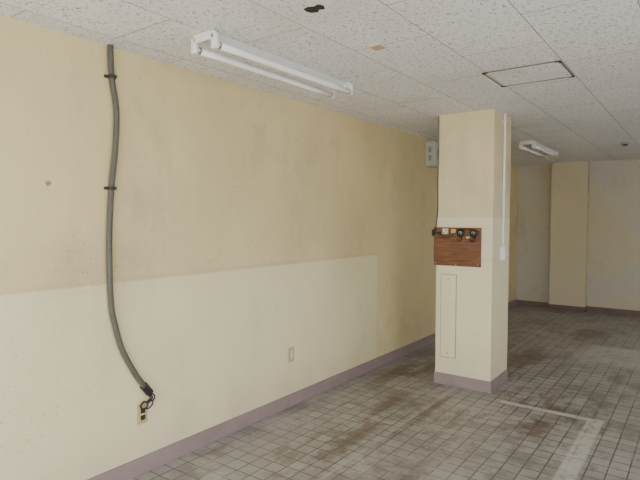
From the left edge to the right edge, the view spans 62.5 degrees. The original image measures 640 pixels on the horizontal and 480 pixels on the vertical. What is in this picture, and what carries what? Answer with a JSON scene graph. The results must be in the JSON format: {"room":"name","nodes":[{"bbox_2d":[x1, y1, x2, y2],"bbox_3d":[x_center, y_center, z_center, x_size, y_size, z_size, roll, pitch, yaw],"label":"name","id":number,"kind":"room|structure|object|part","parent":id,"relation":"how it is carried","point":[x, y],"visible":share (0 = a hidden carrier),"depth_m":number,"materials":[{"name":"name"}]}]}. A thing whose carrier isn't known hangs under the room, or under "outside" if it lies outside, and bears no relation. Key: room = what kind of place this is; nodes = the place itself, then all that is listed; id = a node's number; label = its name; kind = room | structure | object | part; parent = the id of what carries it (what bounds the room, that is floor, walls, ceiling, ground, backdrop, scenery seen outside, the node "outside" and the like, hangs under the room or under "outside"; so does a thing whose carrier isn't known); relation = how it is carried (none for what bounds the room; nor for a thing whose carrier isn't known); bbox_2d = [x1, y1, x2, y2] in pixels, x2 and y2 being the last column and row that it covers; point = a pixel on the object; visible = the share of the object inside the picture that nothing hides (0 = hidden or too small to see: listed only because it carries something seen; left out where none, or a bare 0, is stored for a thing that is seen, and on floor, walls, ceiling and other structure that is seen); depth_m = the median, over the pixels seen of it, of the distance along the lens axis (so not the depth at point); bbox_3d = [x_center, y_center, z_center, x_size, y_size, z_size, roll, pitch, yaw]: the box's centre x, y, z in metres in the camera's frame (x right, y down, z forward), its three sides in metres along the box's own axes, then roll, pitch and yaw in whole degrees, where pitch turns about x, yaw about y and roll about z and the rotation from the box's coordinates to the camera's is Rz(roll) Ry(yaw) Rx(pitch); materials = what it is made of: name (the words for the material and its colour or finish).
{"room":"empty commercial room","nodes":[
{"label":"empty commercial room","id":0,"kind":"room"},
{"bbox_2d":[0,15,518,479],"bbox_3d":[0.351,0.082,5.221,0.150,2.500,10.942,2,3,36],"label":"wall","id":1,"kind":"structure","parent":0,"point":[251,225],"depth_m":3.35,"materials":[{"name":"paint"}]},
{"bbox_2d":[104,44,154,409],"bbox_3d":[-1.098,-0.029,3.054,0.058,2.110,0.298,2,3,36],"label":"conduit","id":2,"kind":"object","parent":1,"relation":"attached to","point":[144,386],"visible":1,"depth_m":2.95,"materials":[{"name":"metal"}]},
{"bbox_3d":[-1.045,0.968,3.171,0.020,0.096,0.092,2,3,36],"label":"cord","id":3,"kind":"part","parent":2,"relation":"part of","materials":[{"name":"black plastic"}]},
{"bbox_3d":[-1.028,0.966,3.184,0.028,0.088,0.069,2,3,36],"label":"cord","id":4,"kind":"part","parent":2,"relation":"part of","materials":[{"name":"black plastic"}]},
{"bbox_2d":[137,403,146,424],"bbox_3d":[-1.068,1.047,3.176,0.013,0.120,0.070,2,3,36],"label":"wall outlet","id":5,"kind":"object","parent":1,"relation":"attached to","point":[141,414],"visible":0.95,"depth_m":3.17,"materials":[{"name":"beige plastic"}]},
{"bbox_2d":[288,347,293,362],"bbox_3d":[-0.235,0.938,4.319,0.010,0.120,0.070,2,3,36],"label":"blank wall plate","id":6,"kind":"object","parent":1,"relation":"attached to","point":[291,349],"visible":1,"depth_m":4.31,"materials":[{"name":"beige plastic"}]},
{"bbox_2d":[87,299,516,479],"bbox_3d":[0.413,1.281,5.223,0.012,0.105,10.642,2,3,36],"label":"baseboard","id":7,"kind":"structure","parent":1,"relation":"attached to","point":[132,469],"depth_m":3.88,"materials":[{"name":"plastic"}]},
{"bbox_2d":[378,317,381,329],"bbox_3d":[0.631,0.872,5.505,0.010,0.120,0.070,2,3,36],"label":"blank wall plate","id":8,"kind":"object","parent":1,"relation":"attached to","point":[380,319],"visible":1,"depth_m":5.50,"materials":[{"name":"white plastic"}]},
{"bbox_2d":[426,141,437,167],"bbox_3d":[1.430,-1.030,6.419,0.125,0.290,0.404,2,3,36],"label":"box","id":9,"kind":"object","parent":1,"relation":"attached to","point":[431,147],"visible":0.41,"depth_m":6.26,"materials":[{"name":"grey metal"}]},
{"bbox_3d":[1.468,-1.029,6.394,0.015,0.260,0.370,2,3,36],"label":"door","id":10,"kind":"part","parent":9,"relation":"part of","materials":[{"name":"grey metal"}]},
{"bbox_2d":[304,4,324,12],"bbox_3d":[-0.022,-1.054,2.407,0.104,0.002,0.074,2,3,36],"label":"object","id":11,"kind":"structure","parent":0,"point":[318,7],"depth_m":2.40,"materials":[{"name":"black"}]},
{"bbox_2d":[0,0,639,164],"bbox_3d":[2.396,-1.175,3.681,5.200,0.150,10.942,2,3,36],"label":"ceiling","id":12,"kind":"structure","parent":0,"point":[435,60],"depth_m":2.97,"materials":[{"name":"white tile"}]},
{"bbox_2d":[191,29,352,98],"bbox_3d":[-0.223,-1.039,3.218,0.190,0.099,1.280,2,3,36],"label":"fluorescent ceiling light","id":13,"kind":"object","parent":12,"relation":"attached to","point":[212,37],"visible":1,"depth_m":3.05,"materials":[{"name":"metal"}]},
{"bbox_2d":[191,39,198,54],"bbox_3d":[-0.654,-1.012,2.756,0.038,0.079,0.024,2,3,36],"label":"socket","id":14,"kind":"object","parent":13,"relation":"attached to","point":[194,42],"depth_m":2.75,"materials":[{"name":"white plastic"}]},
{"bbox_2d":[211,32,218,48],"bbox_3d":[-0.531,-1.008,2.667,0.038,0.079,0.024,2,3,36],"label":"socket","id":15,"kind":"object","parent":13,"relation":"attached to","point":[214,35],"depth_m":2.66,"materials":[{"name":"white plastic"}]},
{"bbox_2d":[329,88,334,98],"bbox_3d":[0.086,-1.051,3.770,0.038,0.079,0.024,2,3,36],"label":"socket","id":16,"kind":"object","parent":13,"relation":"attached to","point":[332,91],"depth_m":3.75,"materials":[{"name":"white plastic"}]},
{"bbox_2d":[347,84,352,95],"bbox_3d":[0.209,-1.047,3.681,0.038,0.079,0.024,2,3,36],"label":"socket","id":17,"kind":"object","parent":13,"relation":"attached to","point":[350,86],"depth_m":3.67,"materials":[{"name":"white plastic"}]},
{"bbox_2d":[482,60,574,86],"bbox_3d":[1.379,-1.091,3.487,0.478,0.009,0.431,2,3,36],"label":"access hatch","id":18,"kind":"object","parent":12,"relation":"in","point":[553,70],"depth_m":3.47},
{"bbox_2d":[519,140,557,158],"bbox_3d":[2.886,-1.181,6.920,0.190,0.099,1.250,2,3,36],"label":"fluorescent ceiling light","id":19,"kind":"object","parent":12,"relation":"attached to","point":[531,143],"visible":1,"depth_m":6.74,"materials":[{"name":"metal"}]},
{"bbox_2d":[620,142,629,145],"bbox_3d":[3.808,-1.197,6.588,0.100,0.036,0.100,2,3,36],"label":"smoke detector base","id":20,"kind":"object","parent":12,"relation":"attached to","point":[622,143],"visible":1,"depth_m":6.56,"materials":[{"name":"grey plastic"}]},
{"bbox_2d":[367,43,388,50],"bbox_3d":[0.320,-1.069,2.926,0.090,0.013,0.090,2,3,36],"label":"cover plate","id":21,"kind":"object","parent":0,"point":[378,46],"depth_m":2.91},
{"bbox_2d":[131,305,639,479],"bbox_3d":[2.388,1.473,3.790,5.200,0.150,10.942,2,3,36],"label":"floor","id":22,"kind":"structure","parent":0,"point":[567,407],"depth_m":3.96,"materials":[{"name":"tile"}]},
{"bbox_2d":[435,109,510,380],"bbox_3d":[1.444,0.095,4.978,0.523,2.500,0.489,2,3,36],"label":"column","id":23,"kind":"structure","parent":22,"relation":"on","point":[470,175],"depth_m":4.75,"materials":[{"name":"paint"}]},
{"bbox_2d":[435,116,438,230],"bbox_3d":[1.085,-0.615,4.890,0.034,1.066,0.014,-1,3,-23],"label":"cable","id":24,"kind":"object","parent":23,"relation":"attached to","point":[438,116],"visible":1,"depth_m":4.90,"materials":[{"name":"plastic"}]},
{"bbox_2d":[440,274,456,358],"bbox_3d":[1.185,0.704,4.881,0.154,0.778,0.010,2,3,36],"label":"cover plate","id":25,"kind":"object","parent":23,"relation":"attached to","point":[448,281],"visible":1,"depth_m":4.88,"materials":[{"name":"paint"}]},
{"bbox_2d":[432,227,481,266],"bbox_3d":[1.226,0.062,4.782,0.451,0.350,0.082,2,3,36],"label":"board","id":26,"kind":"object","parent":23,"relation":"attached to","point":[453,246],"visible":1,"depth_m":4.79,"materials":[{"name":"brown wood"}]},
{"bbox_2d":[457,229,464,237],"bbox_3d":[1.256,-0.058,4.741,0.071,0.083,0.060,2,3,36],"label":"switch","id":27,"kind":"object","parent":26,"relation":"attached to","point":[460,232],"depth_m":4.75,"materials":[{"name":"metal"}]},
{"bbox_2d":[470,229,477,238],"bbox_3d":[1.353,-0.055,4.671,0.071,0.083,0.060,2,3,36],"label":"switch","id":28,"kind":"object","parent":26,"relation":"attached to","point":[473,232],"depth_m":4.68,"materials":[{"name":"metal"}]},
{"bbox_2d":[434,369,507,393],"bbox_3d":[1.440,1.292,5.027,0.539,0.105,0.505,2,3,36],"label":"baseboard","id":29,"kind":"structure","parent":23,"relation":"attached to","point":[442,378],"depth_m":4.82,"materials":[{"name":"plastic"}]},
{"bbox_2d":[500,113,507,259],"bbox_3d":[1.680,-0.481,4.787,0.053,1.329,0.076,2,3,36],"label":"conduit","id":30,"kind":"object","parent":23,"relation":"attached to","point":[503,250],"visible":1,"depth_m":4.78,"materials":[{"name":"white plastic"}]},
{"bbox_2d":[500,247,507,259],"bbox_3d":[1.676,0.123,4.813,0.048,0.120,0.076,2,3,36],"label":"switch","id":31,"kind":"object","parent":30,"relation":"attached to","point":[503,250],"depth_m":4.78,"materials":[{"name":"white plastic"}]},
{"bbox_2d":[516,159,639,310],"bbox_3d":[5.570,-0.020,8.093,4.900,2.500,0.150,2,3,36],"label":"wall","id":32,"kind":"structure","parent":0,"point":[613,261],"depth_m":8.70,"materials":[{"name":"paint"}]},
{"bbox_2d":[548,161,589,312],"bbox_3d":[4.199,-0.057,8.903,0.577,2.500,0.154,2,3,36],"label":"pilaster","id":33,"kind":"object","parent":32,"relation":"attached to","point":[569,180],"visible":1,"depth_m":8.84,"materials":[{"name":"paint"}]},
{"bbox_3d":[4.195,1.147,8.952,0.577,0.090,0.152,2,3,36],"label":"skirting","id":34,"kind":"part","parent":33,"relation":"part of","materials":[{"name":"plastic"}]},
{"bbox_2d":[517,300,639,316],"bbox_3d":[5.524,1.187,8.073,4.888,0.090,0.012,2,3,36],"label":"baseboard","id":35,"kind":"structure","parent":32,"relation":"attached to","point":[519,302],"depth_m":8.72,"materials":[{"name":"plastic"}]}
]}

